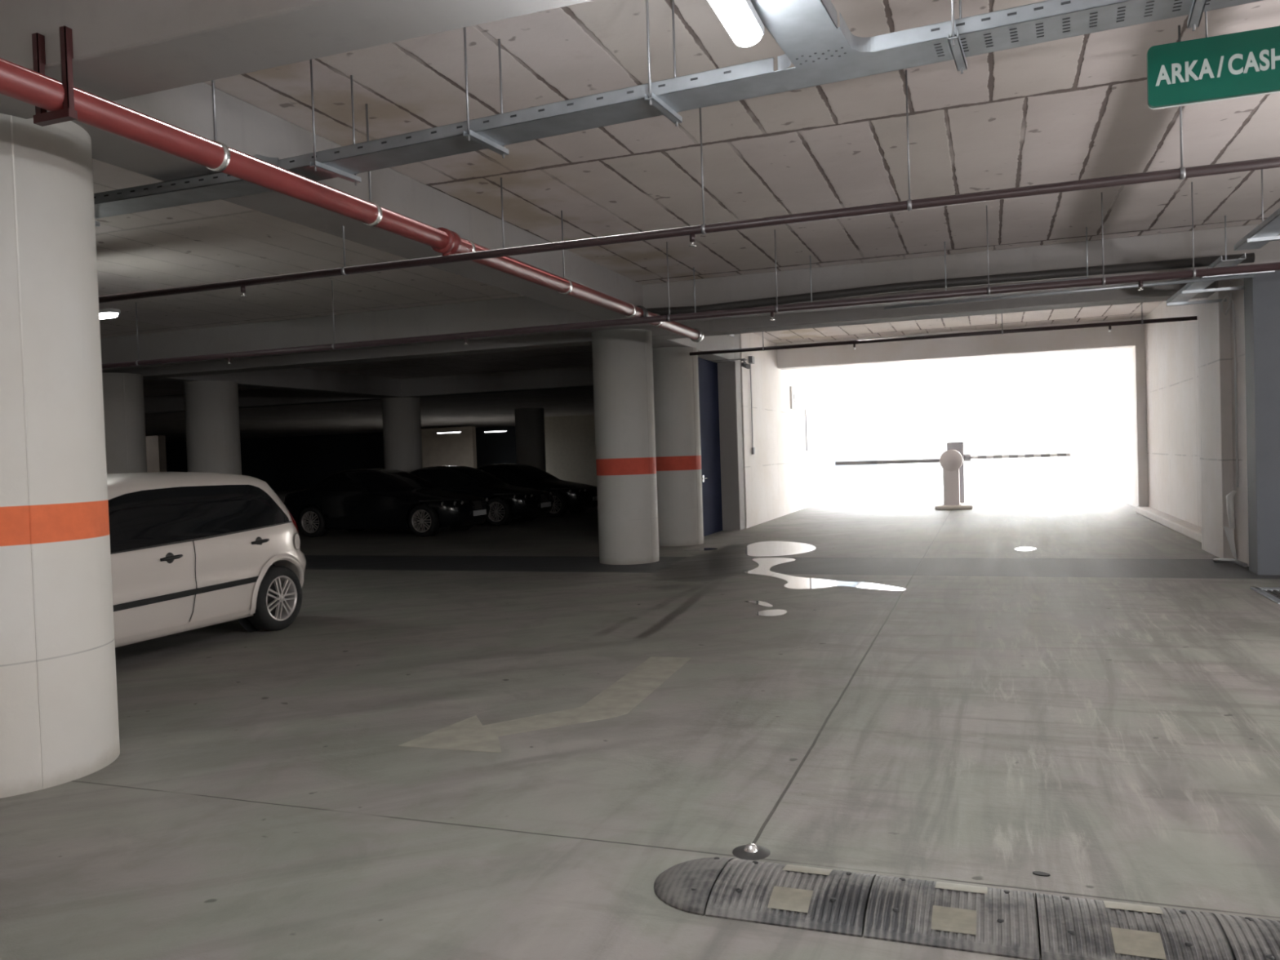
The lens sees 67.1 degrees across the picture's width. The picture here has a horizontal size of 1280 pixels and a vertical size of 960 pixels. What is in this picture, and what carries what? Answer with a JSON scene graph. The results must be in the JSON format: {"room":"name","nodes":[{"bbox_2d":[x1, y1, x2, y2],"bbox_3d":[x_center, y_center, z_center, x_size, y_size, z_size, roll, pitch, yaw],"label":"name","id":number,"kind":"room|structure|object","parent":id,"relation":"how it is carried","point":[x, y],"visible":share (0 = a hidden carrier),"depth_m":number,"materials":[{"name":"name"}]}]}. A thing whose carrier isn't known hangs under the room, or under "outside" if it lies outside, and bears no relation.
{"room":"parking garage","nodes":[
{"label":"parking garage","id":0,"kind":"room"},
{"bbox_2d":[145,435,166,472],"bbox_3d":[-17.621,-0.088,33.173,3.200,2.750,0.300,-1,1,20],"label":"wall","id":1,"kind":"structure","parent":0,"point":[155,445],"depth_m":32.57,"materials":[{"name":"beige paint"}]},
{"bbox_2d":[165,426,516,489],"bbox_3d":[-12.459,-1.690,64.188,56.750,4.300,0.200,-1,1,20],"label":"wall","id":2,"kind":"structure","parent":0,"point":[299,462],"depth_m":67.88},
{"bbox_2d":[421,426,476,467],"bbox_3d":[-12.045,-1.298,57.771,4.900,3.600,0.400,-1,1,20],"label":"wall","id":3,"kind":"structure","parent":0,"point":[458,449],"depth_m":57.27,"materials":[{"name":"beige paint"}]},
{"bbox_2d":[436,431,461,433],"bbox_3d":[-10.076,-2.510,50.837,1.400,0.085,0.120,-1,1,20],"label":"ceiling lamp","id":4,"kind":"object","parent":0,"point":[451,431],"visible":1,"depth_m":50.79,"materials":[{"name":"grey plastic"}]},
{"bbox_2d":[436,431,460,433],"bbox_3d":[-10.076,-2.490,50.837,1.400,0.045,0.116,-1,1,20],"label":"diffuser","id":5,"kind":"object","parent":4,"relation":"attached to","point":[437,432],"depth_m":50.84,"materials":[{"name":"white plastic"}]},
{"bbox_2d":[484,430,506,432],"bbox_3d":[-7.746,-2.609,51.690,1.300,0.085,0.120,-1,1,20],"label":"ceiling lamp","id":6,"kind":"object","parent":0,"point":[493,430],"visible":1,"depth_m":51.62,"materials":[{"name":"grey plastic"}]},
{"bbox_2d":[0,568,1279,959],"bbox_3d":[-23.785,2.109,12.008,71.000,0.200,17.180,-1,1,20],"label":"floor","id":7,"kind":"structure","parent":0,"point":[1113,739],"depth_m":4.64,"materials":[{"name":"concrete"}]},
{"bbox_2d":[0,113,119,798],"bbox_3d":[-3.309,-0.138,4.923,1.020,3.300,1.020,-1,1,20],"label":"concrete column","id":8,"kind":"structure","parent":7,"relation":"on","point":[59,711],"depth_m":4.68,"materials":[{"name":"white paint"}]},
{"bbox_2d":[106,471,306,647],"bbox_3d":[-4.583,0.670,7.843,1.966,1.655,4.127,-1,1,20],"label":"car","id":9,"kind":"object","parent":7,"relation":"on","point":[189,550],"visible":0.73,"depth_m":8.06,"materials":[{"name":"beige paint"}]},
{"bbox_2d":[165,552,173,563],"bbox_3d":[-3.758,0.624,7.712,0.005,0.090,0.090,-1,1,20],"label":"door handle","id":10,"kind":"object","parent":9,"relation":"on","point":[167,554],"depth_m":7.70,"materials":[{"name":"grey plastic"}]},
{"bbox_2d":[255,537,262,544],"bbox_3d":[-3.422,0.554,8.662,0.005,0.090,0.090,-1,1,20],"label":"door handle","id":11,"kind":"object","parent":9,"relation":"on","point":[257,539],"depth_m":8.65,"materials":[{"name":"grey plastic"}]},
{"bbox_2d":[288,510,298,534],"bbox_3d":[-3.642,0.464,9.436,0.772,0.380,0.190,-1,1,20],"label":"tail lamp","id":12,"kind":"object","parent":9,"relation":"on","point":[293,522],"depth_m":9.23,"materials":[{"name":"red plastic"}]},
{"bbox_2d":[397,656,691,752],"bbox_3d":[-0.285,1.364,6.013,0.780,0.002,2.590,-1,2,35],"label":"road arrow","id":13,"kind":"object","parent":7,"relation":"on","point":[625,694],"visible":1,"depth_m":5.60,"materials":[{"name":"beige paint"}]},
{"bbox_2d":[732,843,770,860],"bbox_3d":[0.418,1.384,3.625,0.144,0.030,0.144,-1,1,20],"label":"stud","id":14,"kind":"object","parent":7,"relation":"on","point":[751,851],"visible":1,"depth_m":3.60,"materials":[{"name":"grey metal"}]},
{"bbox_2d":[744,600,772,607],"bbox_3d":[1.211,1.226,9.579,0.143,0.002,0.465,-3,2,-25],"label":"puddle","id":15,"kind":"object","parent":7,"relation":"on","point":[759,602],"visible":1,"depth_m":9.60,"materials":[{"name":"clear liquid"}]},
{"bbox_2d":[755,608,786,616],"bbox_3d":[1.226,1.239,9.003,0.277,0.002,0.391,-1,1,20],"label":"puddle","id":16,"kind":"object","parent":7,"relation":"on","point":[767,612],"visible":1,"depth_m":8.99,"materials":[{"name":"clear liquid"}]},
{"bbox_2d":[744,557,906,591],"bbox_3d":[1.920,1.147,11.857,1.109,0.002,3.744,-2,1,-12],"label":"puddle","id":17,"kind":"object","parent":7,"relation":"on","point":[765,564],"visible":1,"depth_m":11.04,"materials":[{"name":"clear liquid"}]},
{"bbox_2d":[653,857,1279,959],"bbox_3d":[1.357,1.356,2.947,2.764,0.056,0.430,-1,1,20],"label":"bump","id":18,"kind":"object","parent":7,"relation":"on","point":[1002,922],"visible":1,"depth_m":3.00,"materials":[{"name":"black rubber"}]},
{"bbox_2d":[1032,871,1049,876],"bbox_3d":[1.397,1.371,3.357,0.056,0.004,0.029,-1,1,20],"label":"stud","id":19,"kind":"object","parent":7,"relation":"on","point":[1035,873],"visible":1,"depth_m":3.35,"materials":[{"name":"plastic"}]},
{"bbox_2d":[1250,586,1279,604],"bbox_3d":[6.486,1.062,8.791,1.380,0.015,0.970,-1,1,20],"label":"drain grate","id":20,"kind":"object","parent":7,"relation":"on","point":[1263,591],"visible":1,"depth_m":9.15,"materials":[{"name":"metal"}]},
{"bbox_2d":[92,0,1279,442],"bbox_3d":[-16.355,-2.597,32.728,71.000,0.200,61.501,-1,1,20],"label":"ceiling","id":21,"kind":"structure","parent":0,"point":[1076,108],"depth_m":7.65,"materials":[{"name":"concrete"}]},
{"bbox_2d":[98,308,120,319],"bbox_3d":[-5.799,-1.636,9.765,1.300,0.085,0.120,-1,1,20],"label":"ceiling lamp","id":22,"kind":"object","parent":21,"relation":"attached to","point":[104,313],"visible":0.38,"depth_m":9.53,"materials":[{"name":"grey plastic"}]},
{"bbox_2d":[99,312,118,319],"bbox_3d":[-5.798,-1.616,9.766,1.300,0.045,0.116,-1,1,20],"label":"diffuser","id":23,"kind":"object","parent":22,"relation":"attached to","point":[102,315],"depth_m":9.54,"materials":[{"name":"white plastic"}]},
{"bbox_2d":[92,169,273,226],"bbox_3d":[-5.991,-1.895,6.989,8.050,0.650,0.370,-1,1,20],"label":"cable tray","id":24,"kind":"object","parent":21,"relation":"hanging from","point":[220,185],"visible":0.46,"depth_m":5.77,"materials":[{"name":"metal"}]},
{"bbox_2d":[252,154,279,166],"bbox_3d":[-2.121,-1.788,5.579,0.280,0.125,0.246,-1,1,20],"label":"connector","id":25,"kind":"object","parent":24,"relation":"attached to","point":[274,161],"visible":0.18,"depth_m":5.44,"materials":[{"name":"metal"}]},
{"bbox_2d":[150,368,400,397],"bbox_3d":[-7.844,-2.284,21.876,0.500,0.470,7.700,-1,1,20],"label":"concrete beam","id":26,"kind":"structure","parent":21,"relation":"attached to","point":[303,380],"depth_m":22.08,"materials":[{"name":"grey concrete"}]},
{"bbox_2d":[0,0,593,119],"bbox_3d":[-23.867,-1.471,12.024,71.000,0.540,0.400,-1,1,20],"label":"concrete beam","id":27,"kind":"structure","parent":21,"relation":"attached to","point":[122,49],"depth_m":3.88,"materials":[{"name":"grey concrete"}]},
{"bbox_2d":[31,26,77,126],"bbox_3d":[-2.430,-1.672,3.994,0.200,0.370,0.040,-1,1,20],"label":"bracket","id":28,"kind":"object","parent":27,"relation":"attached to","point":[42,118],"visible":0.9,"depth_m":3.97,"materials":[{"name":"red metal"}]},
{"bbox_2d":[0,57,703,342],"bbox_3d":[-2.028,-1.917,5.085,0.182,0.780,16.300,-1,1,20],"label":"pipe","id":29,"kind":"object","parent":21,"relation":"hanging from","point":[19,82],"visible":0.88,"depth_m":5.09,"materials":[{"name":"red metal"}]},
{"bbox_2d":[71,82,643,320],"bbox_3d":[-1.647,-2.172,8.690,0.500,0.470,8.550,-1,1,20],"label":"concrete beam","id":30,"kind":"structure","parent":21,"relation":"attached to","point":[242,126],"depth_m":7.03,"materials":[{"name":"grey concrete"}]},
{"bbox_2d":[646,253,1254,315],"bbox_3d":[3.051,-2.205,11.160,7.002,0.155,0.100,-1,1,20],"label":"cable bundle","id":31,"kind":"object","parent":30,"relation":"attached to","point":[1250,257],"visible":0.78,"depth_m":10.91,"materials":[{"name":"grey"}]},
{"bbox_2d":[143,365,593,413],"bbox_3d":[-24.152,-1.986,32.176,56.700,0.470,0.500,-1,1,20],"label":"concrete beam","id":32,"kind":"structure","parent":21,"relation":"attached to","point":[580,376],"depth_m":25.03,"materials":[{"name":"grey concrete"}]},
{"bbox_2d":[278,0,788,186],"bbox_3d":[-0.733,-2.033,4.976,3.000,0.630,0.370,-1,2,24],"label":"cable tray","id":33,"kind":"object","parent":21,"relation":"hanging from","point":[667,97],"visible":0.82,"depth_m":4.81,"materials":[{"name":"metal"}]},
{"bbox_2d":[278,57,788,181],"bbox_3d":[-0.730,-1.800,4.972,3.000,0.065,0.251,-1,2,24],"label":"tray","id":34,"kind":"object","parent":33,"relation":"on","point":[757,78],"depth_m":4.79,"materials":[{"name":"metal"}]},
{"bbox_2d":[102,280,1215,379],"bbox_3d":[-20.234,-1.871,22.027,71.000,0.470,0.500,-1,1,20],"label":"concrete beam","id":35,"kind":"structure","parent":21,"relation":"attached to","point":[877,314],"depth_m":14.06,"materials":[{"name":"grey concrete"}]},
{"bbox_2d":[98,25,1279,302],"bbox_3d":[-0.821,-1.935,6.647,18.000,0.901,0.066,-1,1,20],"label":"pipe","id":36,"kind":"object","parent":21,"relation":"hanging from","point":[1183,172],"visible":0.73,"depth_m":6.08,"materials":[{"name":"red metal"}]},
{"bbox_2d":[100,223,1279,370],"bbox_3d":[-20.797,-1.815,20.478,71.000,0.470,0.500,-1,1,20],"label":"concrete beam","id":37,"kind":"structure","parent":21,"relation":"attached to","point":[520,311],"depth_m":12.34,"materials":[{"name":"grey concrete"}]},
{"bbox_2d":[102,182,1279,368],"bbox_3d":[-8.015,-1.849,13.192,36.000,0.907,0.078,-1,1,20],"label":"pipe","id":38,"kind":"object","parent":21,"relation":"hanging from","point":[1193,273],"visible":0.91,"depth_m":9.78,"materials":[{"name":"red metal"}]},
{"bbox_2d":[652,334,734,362],"bbox_3d":[0.825,-2.454,16.857,0.630,0.470,4.200,-1,1,20],"label":"concrete beam","id":39,"kind":"structure","parent":21,"relation":"attached to","point":[722,342],"depth_m":17.20,"materials":[{"name":"grey concrete"}]},
{"bbox_2d":[711,358,751,368],"bbox_3d":[1.730,-2.177,18.271,0.809,0.213,0.344,-1,1,20],"label":"security camera","id":40,"kind":"object","parent":39,"relation":"attached to","point":[744,364],"visible":1,"depth_m":18.23,"materials":[{"name":"grey plastic"}]},
{"bbox_2d":[750,0,837,41],"bbox_3d":[-0.355,-1.963,1.588,0.370,0.630,5.000,-1,2,24],"label":"cable tray","id":41,"kind":"object","parent":21,"relation":"hanging from","point":[784,20],"visible":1,"depth_m":3.72,"materials":[{"name":"metal"}]},
{"bbox_2d":[707,0,764,47],"bbox_3d":[0.217,-1.698,3.181,0.120,0.085,1.240,-1,1,20],"label":"ceiling lamp","id":42,"kind":"object","parent":41,"relation":"attached to","point":[740,19],"visible":1,"depth_m":3.54,"materials":[{"name":"grey plastic"}]},
{"bbox_2d":[773,11,926,90],"bbox_3d":[0.859,-1.832,4.093,0.620,0.066,0.550,-1,2,24],"label":"junction","id":43,"kind":"object","parent":41,"relation":"attached to","point":[833,55],"visible":1,"depth_m":4.10,"materials":[{"name":"metal"}]},
{"bbox_2d":[693,215,1255,312],"bbox_3d":[3.009,-2.282,10.827,6.750,0.667,0.186,-1,1,20],"label":"conduit","id":44,"kind":"object","parent":21,"relation":"hanging from","point":[1227,277],"visible":0.59,"depth_m":10.30,"materials":[{"name":"grey metal"}]},
{"bbox_2d":[918,0,1262,74],"bbox_3d":[2.840,-2.114,3.366,3.600,0.630,0.370,-1,2,24],"label":"cable tray","id":45,"kind":"object","parent":21,"relation":"hanging from","point":[958,39],"visible":1,"depth_m":3.86,"materials":[{"name":"metal"}]},
{"bbox_2d":[1146,11,1279,110],"bbox_3d":[3.018,-2.123,4.382,1.280,0.674,0.043,-1,1,20],"label":"hanging sign","id":46,"kind":"object","parent":21,"relation":"hanging from","point":[1246,64],"visible":1,"depth_m":4.50,"materials":[{"name":"green plastic"},{"name":"white lettering"}]},
{"bbox_2d":[1233,168,1279,250],"bbox_3d":[4.160,-2.195,4.556,0.640,0.615,8.550,-1,1,20],"label":"tray","id":47,"kind":"object","parent":21,"relation":"hanging from","point":[1267,231],"visible":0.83,"depth_m":8.09,"materials":[{"name":"metal"}]},
{"bbox_2d":[1233,208,1279,250],"bbox_3d":[3.981,-1.943,4.631,0.200,0.050,8.550,-1,1,20],"label":"tray","id":48,"kind":"object","parent":47,"relation":"on","point":[1269,229],"depth_m":8.05,"materials":[{"name":"metal"}]},
{"bbox_2d":[272,475,1219,559],"bbox_3d":[-12.972,1.023,41.771,71.000,0.200,42.450,-1,1,20],"label":"floor","id":49,"kind":"structure","parent":0,"point":[1058,517],"depth_m":18.15,"materials":[{"name":"concrete"}]},
{"bbox_2d":[183,380,241,475],"bbox_3d":[-8.604,-0.315,19.509,1.000,3.300,1.000,-1,1,20],"label":"concrete column","id":50,"kind":"structure","parent":49,"relation":"on","point":[211,407],"depth_m":19.07,"materials":[{"name":"grey paint"}]},
{"bbox_2d":[284,468,489,537],"bbox_3d":[-5.555,0.475,21.091,4.650,1.460,1.808,-1,1,20],"label":"car","id":51,"kind":"object","parent":49,"relation":"on","point":[354,500],"visible":1,"depth_m":20.33,"materials":[{"name":"black paint"}]},
{"bbox_2d":[471,500,485,510],"bbox_3d":[-3.423,0.532,20.319,0.104,0.180,0.540,-1,1,20],"label":"grille","id":52,"kind":"object","parent":51,"relation":"attached to","point":[476,504],"depth_m":20.34,"materials":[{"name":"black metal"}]},
{"bbox_2d":[382,397,422,472],"bbox_3d":[-6.390,-0.548,26.042,1.000,3.300,1.000,-1,1,20],"label":"concrete column","id":53,"kind":"structure","parent":49,"relation":"on","point":[402,423],"depth_m":25.59,"materials":[{"name":"grey paint"}]},
{"bbox_2d":[409,465,553,525],"bbox_3d":[-4.411,0.375,23.653,4.650,1.460,1.808,-1,1,20],"label":"car","id":54,"kind":"object","parent":49,"relation":"on","point":[508,502],"visible":0.59,"depth_m":22.70,"materials":[{"name":"black paint"}]},
{"bbox_2d":[539,493,551,502],"bbox_3d":[-2.280,0.432,22.881,0.104,0.180,0.540,-1,1,20],"label":"grille","id":55,"kind":"object","parent":54,"relation":"attached to","point":[543,497],"depth_m":22.93,"materials":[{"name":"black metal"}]},
{"bbox_2d":[514,407,546,471],"bbox_3d":[-3.763,-0.812,33.275,1.000,3.300,1.000,-1,1,20],"label":"concrete column","id":56,"kind":"structure","parent":49,"relation":"on","point":[529,422],"depth_m":32.82,"materials":[{"name":"grey paint"}]},
{"bbox_2d":[475,463,597,517],"bbox_3d":[-3.328,0.273,26.343,4.650,1.460,1.808,-1,1,20],"label":"car","id":57,"kind":"object","parent":49,"relation":"on","point":[573,497],"visible":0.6,"depth_m":25.38,"materials":[{"name":"black paint"}]},
{"bbox_2d":[591,488,597,496],"bbox_3d":[-1.196,0.330,25.571,0.104,0.180,0.540,-1,1,20],"label":"grille","id":58,"kind":"object","parent":57,"relation":"attached to","point":[593,491],"depth_m":25.48,"materials":[{"name":"black metal"}]},
{"bbox_2d":[652,346,703,546],"bbox_3d":[0.578,-0.546,16.325,0.900,3.300,0.900,-1,1,20],"label":"concrete column","id":59,"kind":"structure","parent":49,"relation":"on","point":[675,372],"depth_m":15.92,"materials":[{"name":"white paint"}]},
{"bbox_2d":[684,547,717,551],"bbox_3d":[0.962,1.097,15.230,0.561,0.002,0.396,-3,2,-23],"label":"puddle","id":60,"kind":"object","parent":49,"relation":"on","point":[700,548],"visible":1,"depth_m":15.23,"materials":[{"name":"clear liquid"}]},
{"bbox_2d":[745,541,815,556],"bbox_3d":[2.188,1.061,15.038,1.080,0.002,2.393,-2,1,7],"label":"puddle","id":61,"kind":"object","parent":49,"relation":"on","point":[765,548],"visible":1,"depth_m":14.91,"materials":[{"name":"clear liquid"}]},
{"bbox_2d":[934,501,973,510],"bbox_3d":[7.671,0.623,23.504,0.840,0.100,1.850,-1,1,20],"label":"base","id":62,"kind":"object","parent":49,"relation":"on","point":[966,504],"depth_m":22.70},
{"bbox_2d":[835,449,963,505],"bbox_3d":[6.233,-0.034,23.284,2.980,1.320,0.360,-1,1,20],"label":"barrier","id":63,"kind":"object","parent":62,"relation":"on","point":[950,460],"visible":1,"depth_m":22.75,"materials":[{"name":"white metal"}]},
{"bbox_2d":[946,441,1071,502],"bbox_3d":[8.988,-0.224,23.554,2.820,1.500,0.340,-1,1,20],"label":"barrier","id":64,"kind":"object","parent":62,"relation":"on","point":[957,446],"visible":0.66,"depth_m":23.76,"materials":[{"name":"grey metal"}]},
{"bbox_2d":[1014,546,1036,551],"bbox_3d":[5.486,0.982,13.725,0.300,0.002,0.600,-1,1,20],"label":"puddle","id":65,"kind":"object","parent":49,"relation":"on","point":[1020,548],"visible":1,"depth_m":13.71,"materials":[{"name":"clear liquid"}]},
{"bbox_2d":[716,333,834,530],"bbox_3d":[3.760,-1.220,24.406,0.380,4.000,11.900,-1,1,20],"label":"wall","id":66,"kind":"structure","parent":0,"point":[782,477],"depth_m":21.37,"materials":[{"name":"white paint"}]},
{"bbox_2d":[748,355,755,453],"bbox_3d":[2.314,-1.528,19.756,0.080,2.000,0.200,-1,1,20],"label":"conduit pipe","id":67,"kind":"object","parent":66,"relation":"attached to","point":[751,358],"visible":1,"depth_m":19.75,"materials":[{"name":"grey plastic"}]},
{"bbox_2d":[789,386,799,409],"bbox_3d":[3.868,-2.042,24.123,0.065,0.550,0.900,-1,1,20],"label":"intercom panel","id":68,"kind":"object","parent":66,"relation":"attached to","point":[794,393],"visible":1,"depth_m":23.96,"materials":[{"name":"white plastic"}]},
{"bbox_2d":[804,409,811,450],"bbox_3d":[4.528,-1.332,25.932,0.034,1.100,0.700,-1,1,20],"label":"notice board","id":69,"kind":"object","parent":66,"relation":"attached to","point":[807,412],"visible":1,"depth_m":25.82,"materials":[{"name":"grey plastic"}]},
{"bbox_2d":[777,317,1144,369],"bbox_3d":[6.837,-2.969,21.281,7.620,0.560,0.450,-1,1,20],"label":"beam","id":70,"kind":"structure","parent":66,"relation":"attached to","point":[1122,336],"depth_m":20.97,"materials":[{"name":"white paint"}]},
{"bbox_2d":[304,555,1279,578],"bbox_3d":[-20.534,1.783,20.955,71.000,0.200,1.870,-1,1,20],"label":"floor","id":71,"kind":"structure","parent":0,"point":[1045,567],"depth_m":12.50,"materials":[{"name":"concrete"}]},
{"bbox_2d":[102,372,147,474],"bbox_3d":[-9.436,-0.235,17.366,1.000,3.300,1.000,-1,1,20],"label":"concrete column","id":72,"kind":"structure","parent":71,"relation":"on","point":[122,393],"depth_m":17.02,"materials":[{"name":"grey paint"}]},
{"bbox_2d":[591,328,659,564],"bbox_3d":[-0.206,-0.459,13.845,0.860,3.300,0.860,-1,1,20],"label":"concrete column","id":73,"kind":"structure","parent":71,"relation":"on","point":[623,362],"depth_m":13.47,"materials":[{"name":"white paint"}]},
{"bbox_2d":[1213,490,1248,567],"bbox_3d":[6.947,0.559,11.298,0.155,0.877,0.637,-2,1,1],"label":"guard","id":74,"kind":"object","parent":71,"relation":"on","point":[1229,497],"visible":1,"depth_m":11.31,"materials":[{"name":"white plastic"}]},
{"bbox_2d":[715,362,877,494],"bbox_3d":[7.838,-1.529,36.646,0.320,3.750,37.700,-1,1,20],"label":"wall","id":75,"kind":"structure","parent":0,"point":[853,414],"depth_m":37.12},
{"bbox_2d":[689,302,1197,355],"bbox_3d":[4.270,-2.375,14.224,7.400,0.731,0.066,-1,1,20],"label":"pipe","id":76,"kind":"object","parent":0,"point":[1192,317],"visible":0.91,"depth_m":14.08,"materials":[{"name":"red metal"}]},
{"bbox_2d":[753,301,1163,368],"bbox_3d":[9.364,-3.401,19.948,13.900,0.200,15.900,-1,1,20],"label":"ceiling","id":77,"kind":"structure","parent":0,"point":[1125,311],"depth_m":19.93,"materials":[{"name":"concrete"}]},
{"bbox_2d":[1102,298,1201,527],"bbox_3d":[10.669,-1.345,20.001,0.380,4.000,15.450,-1,1,20],"label":"wall","id":78,"kind":"structure","parent":0,"point":[1171,361],"depth_m":17.94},
{"bbox_2d":[1132,344,1148,506],"bbox_3d":[10.389,-1.056,20.033,0.180,3.440,0.500,-1,1,20],"label":"trim","id":79,"kind":"structure","parent":78,"relation":"attached to","point":[1139,375],"depth_m":19.81,"materials":[{"name":"white paint"}]},
{"bbox_2d":[1135,506,1201,542],"bbox_3d":[9.069,0.734,16.373,0.240,0.130,7.400,-1,1,20],"label":"trim","id":80,"kind":"structure","parent":78,"relation":"attached to","point":[1193,531],"depth_m":16.13,"materials":[{"name":"grey concrete"}]},
{"bbox_2d":[1196,279,1235,558],"bbox_3d":[7.632,-1.053,12.199,0.760,4.000,1.300,-1,1,20],"label":"wall","id":81,"kind":"structure","parent":0,"point":[1214,331],"depth_m":12.02,"materials":[{"name":"white concrete"}]},
{"bbox_2d":[1165,253,1275,306],"bbox_3d":[6.322,-2.146,10.490,0.640,0.085,3.070,-1,1,20],"label":"tray","id":82,"kind":"object","parent":81,"relation":"attached to","point":[1188,291],"visible":0.84,"depth_m":10.78,"materials":[{"name":"metal"}]},
{"bbox_2d":[1229,278,1248,566],"bbox_3d":[7.292,-0.889,11.078,0.640,3.750,1.050,-1,1,20],"label":"wall","id":83,"kind":"structure","parent":0,"point":[1241,500],"depth_m":11.31,"materials":[{"name":"grey concrete"}]},
{"bbox_2d":[1220,293,1238,487],"bbox_3d":[7.009,-1.065,11.467,0.154,2.302,0.024,-1,1,20],"label":"cable","id":84,"kind":"object","parent":83,"relation":"attached to","point":[1229,296],"visible":1,"depth_m":11.44,"materials":[{"name":"white plastic"}]},
{"bbox_2d":[1244,270,1279,574],"bbox_3d":[9.734,-0.931,9.428,6.520,3.750,0.380,-1,1,20],"label":"wall","id":85,"kind":"structure","parent":0,"point":[1262,291],"depth_m":10.35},
{"bbox_3d":[1.013,-0.609,17.920,0.270,3.280,2.200,-1,1,20],"label":"wall","id":86,"kind":"structure","parent":0,"visible":0},
{"bbox_2d":[697,357,722,536],"bbox_3d":[1.211,-0.610,17.864,0.140,3.270,2.130,-1,1,20],"label":"door","id":87,"kind":"structure","parent":86,"relation":"in","point":[707,370],"depth_m":18.20,"materials":[{"name":"blue metal"}]},
{"label":"outside","id":88,"kind":"structure","parent":0,"visible":0},
{"bbox_2d":[544,351,1104,486],"bbox_3d":[16.366,-4.652,45.250,44.000,9.000,5.500,-1,1,20],"label":"wall","id":89,"kind":"structure","parent":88,"point":[1046,404],"depth_m":43.35,"materials":[{"name":"white plastic"}]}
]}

